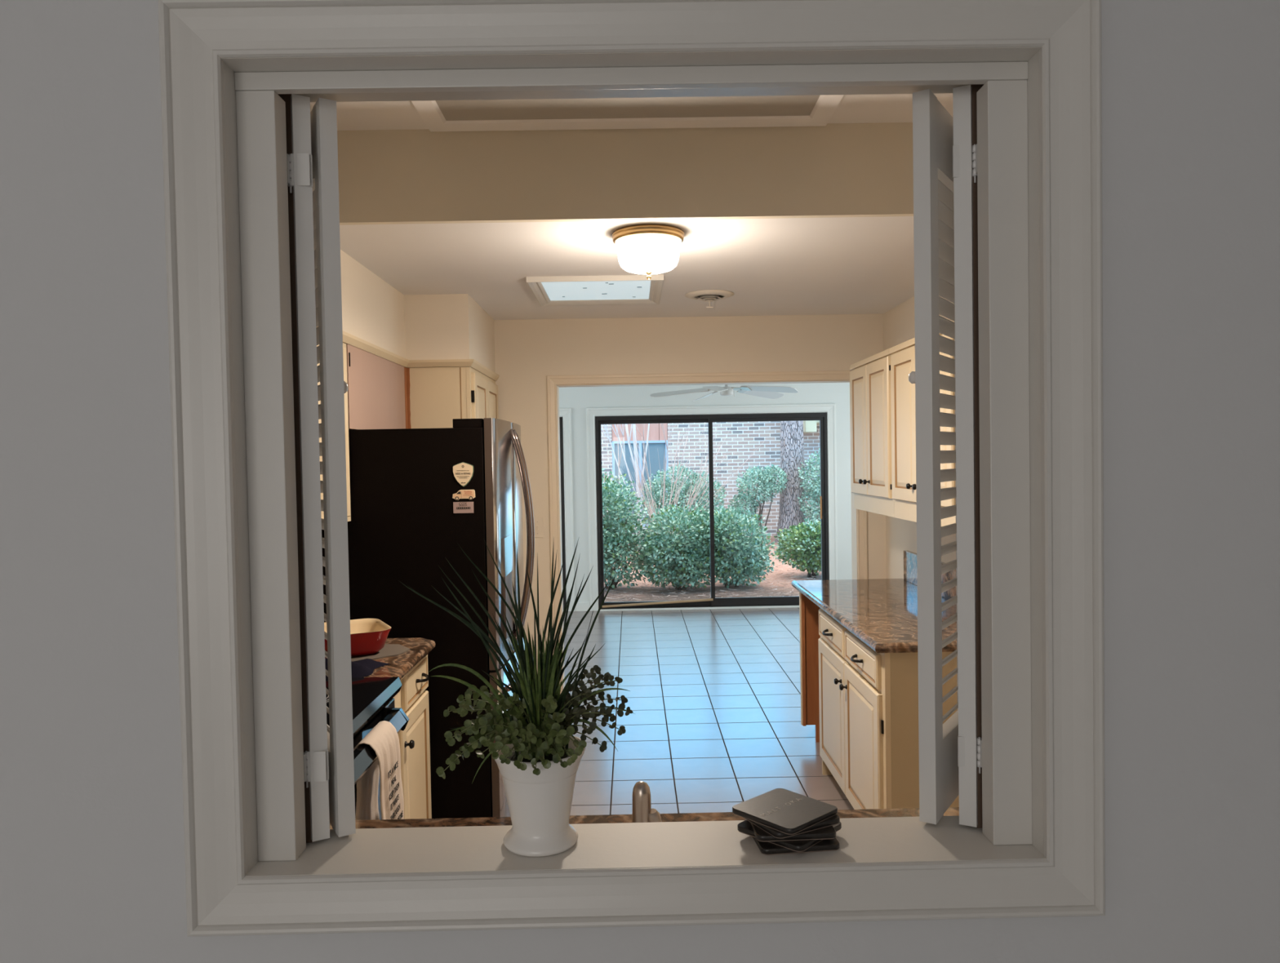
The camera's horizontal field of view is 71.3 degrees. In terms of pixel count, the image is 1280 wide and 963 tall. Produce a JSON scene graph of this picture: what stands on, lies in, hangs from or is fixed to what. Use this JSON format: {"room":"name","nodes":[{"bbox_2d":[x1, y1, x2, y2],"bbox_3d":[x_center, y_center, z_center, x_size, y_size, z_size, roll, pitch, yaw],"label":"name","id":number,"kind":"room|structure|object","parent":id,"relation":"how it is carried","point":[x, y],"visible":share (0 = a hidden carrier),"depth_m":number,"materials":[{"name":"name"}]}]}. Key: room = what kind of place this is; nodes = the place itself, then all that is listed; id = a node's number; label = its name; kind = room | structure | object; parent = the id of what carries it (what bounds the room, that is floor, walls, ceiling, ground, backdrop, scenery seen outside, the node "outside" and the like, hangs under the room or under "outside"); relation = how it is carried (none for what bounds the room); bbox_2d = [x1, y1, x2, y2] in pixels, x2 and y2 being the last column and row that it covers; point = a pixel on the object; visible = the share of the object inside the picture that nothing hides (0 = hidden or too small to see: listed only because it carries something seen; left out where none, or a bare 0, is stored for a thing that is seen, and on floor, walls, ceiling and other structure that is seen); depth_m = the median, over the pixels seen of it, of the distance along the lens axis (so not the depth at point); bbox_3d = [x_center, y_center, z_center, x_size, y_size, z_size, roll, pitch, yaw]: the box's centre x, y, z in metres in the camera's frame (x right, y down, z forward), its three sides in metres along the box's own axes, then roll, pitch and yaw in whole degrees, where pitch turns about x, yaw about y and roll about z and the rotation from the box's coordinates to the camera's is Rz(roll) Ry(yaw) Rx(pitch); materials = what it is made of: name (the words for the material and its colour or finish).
{"room":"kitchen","nodes":[
{"label":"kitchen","id":0,"kind":"room"},
{"bbox_2d":[339,216,914,319],"bbox_3d":[-0.022,-0.977,4.221,2.970,0.060,2.170,-1,1,-1],"label":"ceiling","id":1,"kind":"structure","parent":0,"point":[830,265],"depth_m":3.81,"materials":[{"name":"paint"}]},
{"bbox_2d":[340,249,495,376],"bbox_3d":[-1.174,-0.749,3.736,0.650,0.330,3.130,-1,1,-1],"label":"soffit","id":2,"kind":"structure","parent":1,"relation":"attached to","point":[445,326],"depth_m":4.46,"materials":[{"name":"paint"}]},
{"bbox_2d":[526,275,663,306],"bbox_3d":[-0.208,-0.936,4.396,0.628,0.024,0.648,-1,1,-1],"label":"skylight","id":3,"kind":"object","parent":1,"relation":"attached to","point":[616,290],"visible":0.98,"depth_m":4.38,"materials":[{"name":"white paint"}]},
{"bbox_2d":[541,280,650,300],"bbox_3d":[-0.208,-0.946,4.395,0.512,0.003,0.532,-1,1,-1],"label":"diffuser","id":4,"kind":"object","parent":3,"relation":"attached to","point":[606,290],"depth_m":4.41,"materials":[{"name":"white plastic"}]},
{"bbox_2d":[337,122,913,225],"bbox_3d":[-0.014,-1.107,3.118,2.970,0.377,0.030,-1,1,-1],"label":"ceiling beam","id":5,"kind":"structure","parent":1,"relation":"attached to","point":[831,170],"depth_m":3.10,"materials":[{"name":"paint"}]},
{"bbox_2d":[612,224,684,279],"bbox_3d":[0.032,-0.837,3.315,0.268,0.172,0.268,-1,1,-1],"label":"ceiling lamp","id":6,"kind":"object","parent":1,"relation":"attached to","point":[642,249],"visible":1,"depth_m":3.22,"materials":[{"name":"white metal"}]},
{"bbox_2d":[684,289,733,307],"bbox_3d":[0.357,-0.927,4.581,0.252,0.069,0.252,-1,1,-1],"label":"ceiling vent","id":7,"kind":"object","parent":1,"relation":"in","point":[708,295],"visible":1,"depth_m":4.53,"materials":[{"name":"white metal"}]},
{"bbox_2d":[310,93,953,130],"bbox_3d":[-0.007,-1.239,2.097,2.970,0.060,2.003,-1,1,-1],"label":"ceiling","id":8,"kind":"structure","parent":0,"point":[877,108],"depth_m":2.97,"materials":[{"name":"paint"}]},
{"bbox_2d":[411,94,844,131],"bbox_3d":[-0.036,-1.217,2.702,1.384,0.014,0.781,-1,1,-1],"label":"ceiling recess","id":9,"kind":"object","parent":8,"relation":"attached to","point":[761,111],"visible":0.37,"depth_m":2.97,"materials":[{"name":"paint"}]},
{"bbox_2d":[435,94,820,120],"bbox_3d":[-0.036,-1.222,2.702,1.232,0.003,0.629,-1,1,-1],"label":"diffuser","id":10,"kind":"object","parent":9,"relation":"attached to","point":[761,108],"depth_m":2.94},
{"bbox_2d":[0,0,1279,962],"bbox_3d":[-0.006,0.197,1.074,6.400,2.757,0.117,-1,1,-1],"label":"wall","id":11,"kind":"structure","parent":0,"point":[92,864],"depth_m":1.01,"materials":[{"name":"paint"}]},
{"bbox_2d":[235,90,306,861],"bbox_3d":[-0.435,-0.002,1.053,0.044,0.896,0.034,-1,1,-1],"label":"trim","id":12,"kind":"structure","parent":11,"relation":"attached to","point":[261,131],"depth_m":1.04,"materials":[{"name":"white paint"}]},
{"bbox_2d":[286,93,355,842],"bbox_3d":[-0.433,-0.014,1.181,0.076,0.904,0.219,-2,2,-27],"label":"shutter","id":13,"kind":"object","parent":11,"relation":"attached to","point":[313,175],"visible":0.69,"depth_m":1.09,"materials":[{"name":"white paint"}]},
{"bbox_2d":[234,61,1027,93],"bbox_3d":[-0.008,-0.468,1.033,0.914,0.020,0.014,-1,1,-1],"label":"trim","id":14,"kind":"structure","parent":11,"relation":"attached to","point":[960,73],"depth_m":1.03,"materials":[{"name":"white paint"}]},
{"bbox_2d":[277,84,984,843],"bbox_3d":[-0.001,-0.021,1.100,0.914,0.916,0.052,-1,1,-1],"label":"trim","id":15,"kind":"structure","parent":11,"relation":"attached to","point":[975,87],"depth_m":1.09,"materials":[{"name":"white wood"}]},
{"bbox_2d":[157,0,1105,937],"bbox_3d":[0.000,-0.018,1.000,1.040,1.045,0.019,-1,1,-1],"label":"trim","id":16,"kind":"structure","parent":11,"relation":"attached to","point":[194,35],"depth_m":1.00,"materials":[{"name":"white paint"}]},
{"bbox_2d":[220,47,1044,873],"bbox_3d":[0.000,-0.020,1.065,0.938,0.945,0.123,-1,1,-1],"label":"trim","id":17,"kind":"structure","parent":11,"relation":"attached to","point":[1031,55],"depth_m":1.02,"materials":[{"name":"white paint"}]},
{"bbox_2d":[244,816,1046,876],"bbox_3d":[0.008,0.445,1.079,0.914,0.014,0.125,-1,1,-1],"label":"ledge","id":18,"kind":"object","parent":11,"relation":"attached to","point":[889,839],"visible":0.57,"depth_m":1.06,"materials":[{"name":"white paint"}]},
{"bbox_2d":[398,538,632,857],"bbox_3d":[-0.148,0.253,1.085,0.277,0.375,0.155,-1,1,7],"label":"potted plant","id":19,"kind":"object","parent":18,"relation":"on","point":[537,756],"visible":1,"depth_m":1.06,"materials":[{"name":"green plant"}]},
{"bbox_2d":[745,819,839,855],"bbox_3d":[0.185,0.431,1.091,0.095,0.007,0.095,-1,1,-6],"label":"coaster","id":20,"kind":"object","parent":18,"relation":"on","point":[766,848],"visible":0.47,"depth_m":1.05,"materials":[{"name":"brown"}]},
{"bbox_2d":[737,820,841,852],"bbox_3d":[0.183,0.423,1.094,0.095,0.007,0.095,0,2,44],"label":"coaster","id":21,"kind":"object","parent":20,"relation":"on","point":[744,827],"visible":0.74,"depth_m":1.05,"materials":[{"name":"brown"}]},
{"bbox_2d":[749,822,835,842],"bbox_3d":[0.182,0.416,1.092,0.098,0.007,0.098,-1,1,-1],"label":"coaster","id":22,"kind":"object","parent":21,"relation":"on","point":[828,833],"visible":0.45,"depth_m":1.05,"materials":[{"name":"brown"}]},
{"bbox_2d":[743,814,839,839],"bbox_3d":[0.180,0.409,1.095,0.095,0.007,0.095,-2,2,-27],"label":"coaster","id":23,"kind":"object","parent":22,"relation":"on","point":[835,820],"visible":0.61,"depth_m":1.06,"materials":[{"name":"brown"}]},
{"bbox_2d":[732,788,837,835],"bbox_3d":[0.177,0.402,1.091,0.095,0.007,0.095,-2,2,-42],"label":"coaster","id":24,"kind":"object","parent":23,"relation":"on","point":[783,811],"visible":1,"depth_m":1.08,"materials":[{"name":"brown"}]},
{"bbox_2d":[908,84,982,827],"bbox_3d":[0.419,-0.029,1.190,0.094,0.904,0.221,0,2,25],"label":"shutter","id":25,"kind":"object","parent":11,"relation":"attached to","point":[950,753],"visible":0.8,"depth_m":1.10,"materials":[{"name":"white paint"}]},
{"bbox_2d":[976,80,1031,845],"bbox_3d":[0.433,-0.018,1.061,0.046,0.896,0.034,-1,1,-1],"label":"trim","id":26,"kind":"structure","parent":11,"relation":"attached to","point":[1002,105],"depth_m":1.05,"materials":[{"name":"white paint"}]},
{"bbox_2d":[491,313,886,665],"bbox_3d":[-0.014,0.093,5.394,3.170,2.740,0.120,-1,1,-1],"label":"wall","id":27,"kind":"structure","parent":0,"point":[527,351],"depth_m":5.32,"materials":[{"name":"paint"}]},
{"bbox_2d":[533,517,543,537],"bbox_3d":[-0.613,0.275,5.327,0.071,0.122,0.013,-1,1,-1],"label":"light switch","id":28,"kind":"object","parent":27,"relation":"attached to","point":[538,522],"visible":0.81,"depth_m":5.33,"materials":[{"name":"paint"}]},
{"bbox_2d":[546,370,867,693],"bbox_3d":[0.413,0.457,5.399,1.897,2.210,0.142,-1,1,-1],"label":"trim","id":29,"kind":"structure","parent":27,"relation":"attached to","point":[859,517],"depth_m":5.31,"materials":[{"name":"beige paint"}]},
{"bbox_2d":[559,382,852,608],"bbox_3d":[-0.089,-0.016,9.452,6.800,2.750,0.100,-1,1,-1],"label":"wall","id":30,"kind":"structure","parent":0,"point":[576,398],"depth_m":9.40,"materials":[{"name":"white paint"}]},
{"bbox_2d":[559,417,566,609],"bbox_3d":[-1.990,0.368,9.431,2.385,2.050,0.105,-1,1,-1],"label":"door","id":31,"kind":"structure","parent":30,"relation":"in","point":[560,418],"depth_m":9.39,"materials":[{"name":"brown metal"}]},
{"bbox_2d":[559,408,575,611],"bbox_3d":[-1.989,0.417,9.383,2.571,2.331,0.024,-1,1,-1],"label":"trim","id":32,"kind":"structure","parent":30,"relation":"attached to","point":[566,413],"depth_m":9.38,"materials":[{"name":"paint"}]},
{"bbox_2d":[575,602,590,611],"bbox_3d":[-0.607,1.325,9.424,0.155,0.090,0.015,-1,1,-1],"label":"baseboard","id":33,"kind":"structure","parent":30,"relation":"attached to","point":[580,606],"depth_m":9.42,"materials":[{"name":"paint"}]},
{"bbox_2d":[595,412,828,611],"bbox_3d":[0.766,0.319,9.434,2.438,2.050,0.150,-1,1,-1],"label":"door","id":34,"kind":"structure","parent":30,"relation":"in","point":[761,602],"depth_m":9.42,"materials":[{"name":"brown metal"}]},
{"bbox_2d":[602,598,713,608],"bbox_3d":[0.186,1.284,9.411,1.173,0.078,0.026,-1,1,-1],"label":"bar","id":35,"kind":"object","parent":34,"relation":"on","point":[709,599],"visible":0.88,"depth_m":9.40,"materials":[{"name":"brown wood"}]},
{"bbox_2d":[586,403,837,611],"bbox_3d":[0.767,0.367,9.409,2.624,2.331,0.024,-1,1,-1],"label":"trim","id":36,"kind":"structure","parent":30,"relation":"attached to","point":[830,409],"depth_m":9.38,"materials":[{"name":"paint"}]},
{"bbox_2d":[563,608,853,815],"bbox_3d":[0.027,1.514,5.355,6.900,0.100,8.373,-1,1,-1],"label":"floor","id":37,"kind":"structure","parent":0,"point":[713,696],"depth_m":5.57,"materials":[{"name":"tile"}]},
{"bbox_2d":[325,676,408,819],"bbox_3d":[-1.070,1.002,2.507,0.732,1.050,0.758,-1,1,-1],"label":"range","id":38,"kind":"object","parent":37,"relation":"on","point":[372,698],"visible":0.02,"depth_m":2.64,"materials":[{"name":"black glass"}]},
{"bbox_2d":[325,676,402,737],"bbox_3d":[-1.103,0.668,2.496,0.678,0.047,0.754,-1,1,-1],"label":"cooktop","id":39,"kind":"object","parent":38,"relation":"in","point":[370,695],"depth_m":2.67,"materials":[{"name":"black glass"}]},
{"bbox_2d":[353,720,404,820],"bbox_3d":[-0.725,0.914,2.494,0.087,0.434,0.238,-1,1,-1],"label":"tea towel","id":40,"kind":"object","parent":38,"relation":"hanging from","point":[384,740],"visible":0.68,"depth_m":2.49,"materials":[{"name":"beige fabric"}]},
{"bbox_2d":[393,654,431,819],"bbox_3d":[-1.130,1.056,3.228,0.664,0.768,0.672,-1,1,-1],"label":"base cabinet","id":41,"kind":"object","parent":37,"relation":"on","point":[412,698],"visible":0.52,"depth_m":3.33,"materials":[{"name":"beige paint"}]},
{"bbox_2d":[364,637,435,680],"bbox_3d":[-1.135,0.653,3.219,0.668,0.036,0.680,-1,1,-1],"label":"countertop","id":42,"kind":"structure","parent":41,"relation":"on","point":[400,665],"depth_m":3.19,"materials":[{"name":"brown stone"}]},
{"bbox_2d":[324,658,390,678],"bbox_3d":[-1.107,0.617,2.989,0.485,0.044,0.195,-1,1,-1],"label":"cloth","id":43,"kind":"object","parent":42,"relation":"on","point":[363,668],"visible":0.21,"depth_m":2.95,"materials":[{"name":"fabric"}]},
{"bbox_2d":[351,644,410,662],"bbox_3d":[-1.056,0.630,3.277,0.384,0.004,0.324,-1,2,9],"label":"place mat","id":44,"kind":"object","parent":42,"relation":"on","point":[388,650],"visible":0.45,"depth_m":3.26,"materials":[{"name":"beige fabric"}]},
{"bbox_2d":[324,618,391,658],"bbox_3d":[-1.110,0.583,3.265,0.352,0.092,0.300,-2,2,-29],"label":"baking dish","id":45,"kind":"object","parent":44,"relation":"on","point":[368,637],"visible":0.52,"depth_m":3.21,"materials":[{"name":"red ceramic"}]},
{"bbox_2d":[321,417,534,818],"bbox_3d":[-0.943,0.613,4.033,0.938,1.745,0.900,-1,1,-1],"label":"refrigerator","id":46,"kind":"object","parent":37,"relation":"on","point":[403,526],"visible":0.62,"depth_m":3.58,"materials":[{"name":"black metal"}]},
{"bbox_2d":[452,462,473,486],"bbox_3d":[-0.707,-0.028,3.567,0.084,0.100,0.003,-1,1,-1],"label":"magnet","id":47,"kind":"object","parent":46,"relation":"attached to","point":[463,472],"visible":1,"depth_m":3.57,"materials":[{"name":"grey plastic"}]},
{"bbox_2d":[453,502,473,513],"bbox_3d":[-0.707,0.104,3.571,0.081,0.045,0.002,-1,1,-1],"label":"magnet","id":48,"kind":"object","parent":46,"relation":"attached to","point":[458,507],"visible":1,"depth_m":3.57,"materials":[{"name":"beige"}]},
{"bbox_2d":[452,489,475,500],"bbox_3d":[-0.705,0.054,3.570,0.092,0.042,0.002,-1,1,-1],"label":"magnet","id":49,"kind":"object","parent":46,"relation":"attached to","point":[461,494],"visible":1,"depth_m":3.57,"materials":[{"name":"beige plastic"}]},
{"bbox_2d":[799,591,820,742],"bbox_3d":[1.184,1.019,4.972,0.576,0.868,0.040,-1,1,-1],"label":"end panel","id":50,"kind":"object","parent":37,"relation":"on","point":[808,611],"visible":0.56,"depth_m":4.96,"materials":[{"name":"orange wood"}]},
{"bbox_2d":[817,608,959,809],"bbox_3d":[1.181,1.047,3.909,0.644,0.868,1.142,-1,1,-1],"label":"base cabinet","id":51,"kind":"object","parent":37,"relation":"on","point":[868,700],"visible":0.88,"depth_m":3.49,"materials":[{"name":"paint"}]},
{"bbox_2d":[791,550,956,653],"bbox_3d":[1.173,0.507,4.140,0.636,0.200,1.717,-1,1,-1],"label":"countertop","id":52,"kind":"structure","parent":51,"relation":"on","point":[882,613],"depth_m":4.11,"materials":[{"name":"brown stone"}]},
{"bbox_3d":[0.041,1.081,1.444,2.970,0.768,0.570,-1,1,-1],"label":"cabinet","id":53,"kind":"object","parent":37,"relation":"on","visible":0},
{"bbox_2d":[329,807,959,829],"bbox_3d":[0.034,0.678,1.455,2.970,0.037,0.616,-1,1,-1],"label":"countertop","id":54,"kind":"structure","parent":53,"relation":"on","point":[951,811],"depth_m":1.73,"materials":[{"name":"brown stone"}]},
{"bbox_2d":[632,781,662,822],"bbox_3d":[0.006,0.542,1.351,0.058,0.240,0.224,-1,1,-1],"label":"faucet","id":55,"kind":"object","parent":54,"relation":"on","point":[642,812],"visible":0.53,"depth_m":1.25,"materials":[{"name":"silver metal"}]},
{"bbox_2d":[883,295,955,578],"bbox_3d":[1.542,0.113,3.248,0.100,2.757,4.203,-1,1,-1],"label":"wall","id":56,"kind":"structure","parent":0,"point":[899,326],"depth_m":5.04,"materials":[{"name":"paint"}]},
{"bbox_2d":[849,348,894,517],"bbox_3d":[1.293,-0.235,4.479,0.361,0.779,0.742,-1,1,-1],"label":"upper cabinet","id":57,"kind":"object","parent":56,"relation":"attached to","point":[870,403],"visible":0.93,"depth_m":4.41,"materials":[{"name":"beige paint"}]},
{"bbox_2d":[889,320,955,526],"bbox_3d":[1.301,-0.215,3.698,0.361,0.779,0.818,-1,1,-1],"label":"upper cabinet","id":58,"kind":"object","parent":56,"relation":"attached to","point":[903,355],"visible":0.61,"depth_m":3.87,"materials":[{"name":"beige paint"}]},
{"bbox_2d":[903,550,956,599],"bbox_3d":[1.477,0.483,4.114,0.026,0.163,1.630,-1,1,-1],"label":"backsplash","id":59,"kind":"structure","parent":56,"relation":"attached to","point":[909,557],"depth_m":4.74,"materials":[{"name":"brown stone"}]},
{"bbox_3d":[-0.095,-1.389,7.441,7.000,0.100,4.050,-1,1,-1],"label":"ceiling","id":60,"kind":"structure","parent":0,"visible":0},
{"bbox_2d":[649,384,798,401],"bbox_3d":[0.662,-1.026,7.383,1.165,0.649,1.224,-1,1,-1],"label":"ceiling fan","id":61,"kind":"object","parent":60,"relation":"hanging from","point":[767,392],"visible":0.48,"depth_m":7.34,"materials":[{"name":"white"}]},
{"bbox_3d":[-1.528,0.168,3.219,0.100,2.757,4.203,-1,1,-1],"label":"wall","id":62,"kind":"structure","parent":0,"visible":0},
{"bbox_2d":[316,342,351,521],"bbox_3d":[-1.290,-0.174,2.862,0.380,0.703,1.357,-1,1,-1],"label":"upper cabinet","id":63,"kind":"object","parent":62,"relation":"attached to","point":[344,353],"visible":0.02,"depth_m":3.46,"materials":[{"name":"beige paint"}]},
{"bbox_2d":[316,326,499,381],"bbox_3d":[-0.993,-0.572,3.741,0.344,0.034,3.129,-1,1,-1],"label":"trim","id":64,"kind":"structure","parent":63,"relation":"attached to","point":[348,339],"depth_m":4.44,"materials":[{"name":"beige paint"}]},
{"bbox_2d":[346,343,410,429],"bbox_3d":[-1.320,-0.388,4.008,0.350,0.336,0.932,-1,1,-1],"label":"panel","id":65,"kind":"object","parent":62,"relation":"attached to","point":[375,384],"depth_m":3.93,"materials":[{"name":"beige paint"}]},
{"bbox_2d":[348,366,498,430],"bbox_3d":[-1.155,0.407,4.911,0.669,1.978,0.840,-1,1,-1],"label":"upper cabinet","id":66,"kind":"object","parent":62,"relation":"attached to","point":[438,396],"visible":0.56,"depth_m":4.47,"materials":[{"name":"beige paint"}]},
{"label":"outside","id":67,"kind":"structure","parent":0,"visible":0},
{"bbox_2d":[604,536,821,602],"bbox_3d":[0.887,1.176,14.295,20.000,0.102,9.500,-1,1,-1],"label":"ground","id":68,"kind":"structure","parent":67,"point":[788,588],"depth_m":10.77,"materials":[{"name":"brown soil"}]},
{"bbox_2d":[601,424,624,493],"bbox_3d":[-0.514,-0.668,12.768,1.244,3.819,1.493,-2,2,-35],"label":"bare sapling","id":69,"kind":"object","parent":68,"relation":"on","point":[602,424],"visible":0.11,"depth_m":13.08,"materials":[{"name":"brown plant"}]},
{"bbox_2d":[600,423,649,546],"bbox_3d":[-0.407,-1.085,14.613,1.768,4.554,0.905,-2,2,-30],"label":"bare tree","id":70,"kind":"object","parent":68,"relation":"on","point":[635,464],"visible":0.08,"depth_m":14.41,"materials":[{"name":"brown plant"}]},
{"bbox_2d":[601,468,653,589],"bbox_3d":[-0.455,0.583,10.910,1.374,1.541,0.998,-1,2,8],"label":"shrub","id":71,"kind":"object","parent":68,"relation":"on","point":[618,532],"visible":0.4,"depth_m":10.78,"materials":[{"name":"green plant"}]},
{"bbox_2d":[635,502,724,591],"bbox_3d":[0.450,0.793,10.807,1.075,1.093,0.995,-2,2,-21],"label":"shrub","id":72,"kind":"object","parent":68,"relation":"on","point":[671,556],"visible":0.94,"depth_m":10.55,"materials":[{"name":"green plant"}]},
{"bbox_2d":[632,462,726,536],"bbox_3d":[0.686,0.420,15.213,1.670,1.504,1.095,-1,1,-1],"label":"shrub","id":73,"kind":"object","parent":68,"relation":"on","point":[681,501],"visible":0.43,"depth_m":15.06,"materials":[{"name":"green plant"}]},
{"bbox_2d":[623,422,765,534],"bbox_3d":[0.763,-0.229,13.426,2.445,2.829,1.486,-1,1,-1],"label":"bare shrub","id":74,"kind":"object","parent":68,"relation":"on","point":[677,451],"visible":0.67,"depth_m":13.69,"materials":[{"name":"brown plant"}]},
{"bbox_2d":[600,420,820,540],"bbox_3d":[0.819,-0.594,18.170,20.400,3.420,4.660,-1,1,-1],"label":"brick building","id":75,"kind":"structure","parent":68,"relation":"on","point":[752,435],"depth_m":16.91,"materials":[{"name":"red"}]},
{"bbox_2d":[604,535,821,602],"bbox_3d":[1.394,1.176,13.140,5.535,0.126,7.142,-1,1,-1],"label":"straw","id":76,"kind":"object","parent":68,"relation":"on","point":[658,588],"visible":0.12,"depth_m":10.57,"materials":[{"name":"brown plant"}]},
{"bbox_2d":[688,504,777,588],"bbox_3d":[1.092,0.803,10.788,1.009,1.042,1.033,-2,2,-41],"label":"shrub","id":77,"kind":"object","parent":68,"relation":"on","point":[742,557],"visible":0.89,"depth_m":10.61,"materials":[{"name":"green plant"}]},
{"bbox_2d":[728,463,788,544],"bbox_3d":[2.075,0.408,15.425,1.073,1.422,0.721,-1,2,-14],"label":"shrub","id":78,"kind":"object","parent":68,"relation":"on","point":[766,479],"visible":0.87,"depth_m":15.34,"materials":[{"name":"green plant"}]},
{"bbox_2d":[773,421,805,542],"bbox_3d":[2.625,-2.372,15.665,0.677,7.000,0.673,-1,1,-1],"label":"pine tree","id":79,"kind":"object","parent":68,"relation":"on","point":[792,439],"visible":0.27,"depth_m":15.54,"materials":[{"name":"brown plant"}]},
{"bbox_2d":[772,519,821,577],"bbox_3d":[2.312,0.869,11.572,1.118,0.792,0.989,-1,2,19],"label":"shrub","id":80,"kind":"object","parent":68,"relation":"on","point":[805,548],"visible":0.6,"depth_m":11.37,"materials":[{"name":"green plant"}]},
{"bbox_2d":[797,448,821,526],"bbox_3d":[3.345,0.246,15.219,1.295,1.686,0.964,-1,1,-1],"label":"shrub","id":81,"kind":"object","parent":68,"relation":"on","point":[813,493],"visible":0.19,"depth_m":15.20,"materials":[{"name":"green plant"}]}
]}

